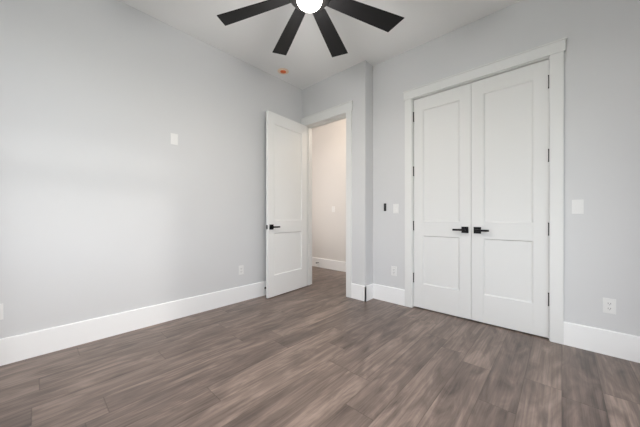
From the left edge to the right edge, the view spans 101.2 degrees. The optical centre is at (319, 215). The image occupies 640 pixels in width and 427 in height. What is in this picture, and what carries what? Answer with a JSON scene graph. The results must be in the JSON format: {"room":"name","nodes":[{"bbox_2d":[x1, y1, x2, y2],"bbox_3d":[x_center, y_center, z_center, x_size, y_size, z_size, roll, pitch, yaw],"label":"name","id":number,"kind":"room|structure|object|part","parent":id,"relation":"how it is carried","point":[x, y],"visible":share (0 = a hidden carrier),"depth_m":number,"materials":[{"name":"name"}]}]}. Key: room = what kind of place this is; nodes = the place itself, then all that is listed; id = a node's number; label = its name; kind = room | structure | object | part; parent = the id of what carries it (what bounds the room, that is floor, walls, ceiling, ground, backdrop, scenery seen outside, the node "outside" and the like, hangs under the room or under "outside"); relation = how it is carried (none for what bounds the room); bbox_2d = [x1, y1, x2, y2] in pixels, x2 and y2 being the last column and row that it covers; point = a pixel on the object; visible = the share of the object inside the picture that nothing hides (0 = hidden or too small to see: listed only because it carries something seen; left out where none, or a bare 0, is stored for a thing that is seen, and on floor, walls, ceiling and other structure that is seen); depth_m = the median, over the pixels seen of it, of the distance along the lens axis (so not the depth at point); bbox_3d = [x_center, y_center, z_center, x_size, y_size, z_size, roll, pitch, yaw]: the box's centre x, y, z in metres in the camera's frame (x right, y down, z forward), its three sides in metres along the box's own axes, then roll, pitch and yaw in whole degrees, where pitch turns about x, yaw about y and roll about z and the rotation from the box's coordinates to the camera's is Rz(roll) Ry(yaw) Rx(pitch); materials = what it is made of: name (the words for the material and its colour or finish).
{"room":"empty bedroom","nodes":[
{"label":"empty bedroom","id":0,"kind":"room"},
{"bbox_2d":[0,0,301,338],"bbox_3d":[-1.452,-0.446,2.905,0.120,3.040,3.590,0,0,43],"label":"wall","id":1,"kind":"structure","parent":0,"point":[101,215],"depth_m":2.41,"materials":[{"name":"paint"}]},
{"bbox_2d":[0,303,2,319],"bbox_3d":[-2.312,0.689,1.875,0.008,0.115,0.070,0,0,43],"label":"outlet","id":2,"kind":"object","parent":1,"relation":"attached to","point":[1,305],"visible":1,"depth_m":1.89,"materials":[{"name":"plastic"}]},
{"bbox_2d":[171,133,177,144],"bbox_3d":[-1.518,-0.801,2.741,0.005,0.115,0.070,0,0,43],"label":"switch plate","id":3,"kind":"object","parent":1,"relation":"attached to","point":[174,137],"visible":1,"depth_m":2.74,"materials":[{"name":"plastic"}]},
{"bbox_2d":[239,265,243,274],"bbox_3d":[-0.992,0.679,3.310,0.008,0.115,0.070,0,0,43],"label":"outlet","id":4,"kind":"object","parent":1,"relation":"attached to","point":[241,267],"visible":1,"depth_m":3.31,"materials":[{"name":"plastic"}]},
{"bbox_2d":[0,257,639,365],"bbox_3d":[-0.267,0.979,2.650,5.220,0.190,4.580,0,0,43],"label":"baseboard","id":5,"kind":"structure","parent":1,"relation":"attached to","point":[20,347],"depth_m":2.27,"materials":[{"name":"paint"}]},
{"bbox_2d":[0,266,639,426],"bbox_3d":[-0.267,1.124,2.650,5.460,0.100,4.820,0,0,43],"label":"floor","id":6,"kind":"structure","parent":0,"point":[313,355],"depth_m":1.76,"materials":[{"name":"brown wood"}]},
{"bbox_2d":[119,0,520,89],"bbox_3d":[-0.267,-2.026,2.650,5.460,0.120,4.820,0,0,43],"label":"ceiling","id":7,"kind":"structure","parent":0,"point":[308,60],"depth_m":2.79,"materials":[{"name":"paint"}]},
{"bbox_2d":[278,68,288,73],"bbox_3d":[-0.500,-1.958,3.571,0.152,0.016,0.152,0,0,43],"label":"smoke detector","id":8,"kind":"object","parent":7,"relation":"attached to","point":[281,70],"visible":1,"depth_m":3.55,"materials":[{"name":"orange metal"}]},
{"bbox_2d":[217,0,403,56],"bbox_3d":[-0.074,-1.704,1.823,1.503,0.525,1.503,0,0,43],"label":"ceiling fan","id":9,"kind":"object","parent":7,"relation":"hanging from","point":[386,21],"depth_m":2.04,"materials":[{"name":"black wood"}]},
{"bbox_2d":[301,100,352,297],"bbox_3d":[0.117,-0.217,3.818,0.979,2.582,0.184,0,0,43],"label":"door frame","id":10,"kind":"structure","parent":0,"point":[347,107],"depth_m":3.60,"materials":[{"name":"paint"}]},
{"bbox_2d":[312,118,345,261],"bbox_3d":[0.008,-0.446,4.755,3.015,3.040,1.350,0,0,43],"label":"wall","id":11,"kind":"structure","parent":0,"point":[328,140],"depth_m":5.36,"materials":[{"name":"beige paint"}]},
{"bbox_2d":[302,60,372,285],"bbox_3d":[0.250,-0.446,3.818,1.150,3.040,0.300,0,0,43],"label":"wall","id":12,"kind":"structure","parent":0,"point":[355,83],"depth_m":3.41,"materials":[{"name":"grey paint"}]},
{"bbox_2d":[266,110,306,297],"bbox_3d":[-0.448,-0.150,3.709,0.147,2.427,0.780,0,0,38],"label":"entry door","id":13,"kind":"structure","parent":12,"relation":"in","point":[286,139],"depth_m":3.66,"materials":[{"name":"paint"}]},
{"bbox_3d":[-0.591,0.144,3.449,0.056,0.066,0.141,0,0,38],"label":"handle","id":14,"kind":"part","parent":13,"relation":"part of","materials":[{"name":"black metal"}]},
{"bbox_2d":[373,0,639,335],"bbox_3d":[1.679,-0.446,2.627,2.565,3.040,0.120,0,0,43],"label":"wall","id":15,"kind":"structure","parent":0,"point":[602,53],"depth_m":2.14,"materials":[{"name":"paint"}]},
{"bbox_3d":[1.879,-0.446,3.054,1.984,3.040,0.780,0,0,43],"label":"wall","id":16,"kind":"structure","parent":0,"visible":0},
{"bbox_2d":[391,266,396,275],"bbox_3d":[0.911,0.679,3.245,0.070,0.115,0.008,0,0,43],"label":"outlet","id":17,"kind":"object","parent":16,"relation":"attached to","point":[393,268],"visible":1,"depth_m":3.24,"materials":[{"name":"plastic"}]},
{"bbox_2d":[393,204,398,212],"bbox_3d":[0.929,-0.091,3.227,0.070,0.115,0.011,0,0,43],"label":"switch plate","id":18,"kind":"object","parent":16,"relation":"attached to","point":[395,206],"visible":1,"depth_m":3.22,"materials":[{"name":"plastic"}]},
{"bbox_2d":[413,112,413,281],"bbox_3d":[1.101,-0.221,3.099,0.017,2.002,0.017,0,0,43],"label":"left closet door hinges","id":19,"kind":"object","parent":16,"relation":"attached to","point":[413,112],"visible":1,"depth_m":3.09,"materials":[{"name":"black"}]},
{"bbox_2d":[414,83,470,318],"bbox_3d":[1.320,-0.150,2.892,0.600,2.427,0.091,0,0,43],"label":"closet door","id":20,"kind":"structure","parent":16,"relation":"in","point":[442,120],"depth_m":2.88,"materials":[{"name":"paint"}]},
{"bbox_3d":[1.461,0.144,2.738,0.141,0.066,0.056,0,0,43],"label":"handle","id":21,"kind":"part","parent":20,"relation":"part of","materials":[{"name":"black metal"}]},
{"bbox_2d":[403,37,566,344],"bbox_3d":[1.575,-0.158,2.723,1.244,2.464,0.120,0,0,43],"label":"door frame","id":22,"kind":"structure","parent":16,"relation":"attached to","point":[546,58],"depth_m":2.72,"materials":[{"name":"paint"}]},
{"bbox_2d":[471,60,548,337],"bbox_3d":[1.764,-0.150,2.483,0.600,2.427,0.091,0,0,43],"label":"closet door","id":23,"kind":"structure","parent":16,"relation":"in","point":[510,110],"depth_m":2.48,"materials":[{"name":"paint"}]},
{"bbox_3d":[1.599,0.144,2.611,0.141,0.066,0.056,0,0,43],"label":"handle","id":24,"kind":"part","parent":23,"relation":"part of","materials":[{"name":"black metal"}]},
{"bbox_2d":[548,75,548,305],"bbox_3d":[1.989,-0.221,2.282,0.017,2.002,0.017,0,0,43],"label":"right closet door hinges","id":25,"kind":"object","parent":16,"relation":"attached to","point":[548,75],"visible":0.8,"depth_m":2.28,"materials":[{"name":"black"}]},
{"bbox_2d":[572,199,583,213],"bbox_3d":[2.104,-0.076,2.147,0.070,0.115,0.011,0,0,43],"label":"switch plate","id":26,"kind":"object","parent":16,"relation":"attached to","point":[577,205],"visible":1,"depth_m":2.14,"materials":[{"name":"plastic"}]},
{"bbox_2d":[603,298,615,313],"bbox_3d":[2.233,0.694,2.030,0.070,0.115,0.008,0,0,43],"label":"outlet","id":27,"kind":"object","parent":16,"relation":"attached to","point":[609,305],"visible":1,"depth_m":2.03,"materials":[{"name":"plastic"}]}
]}

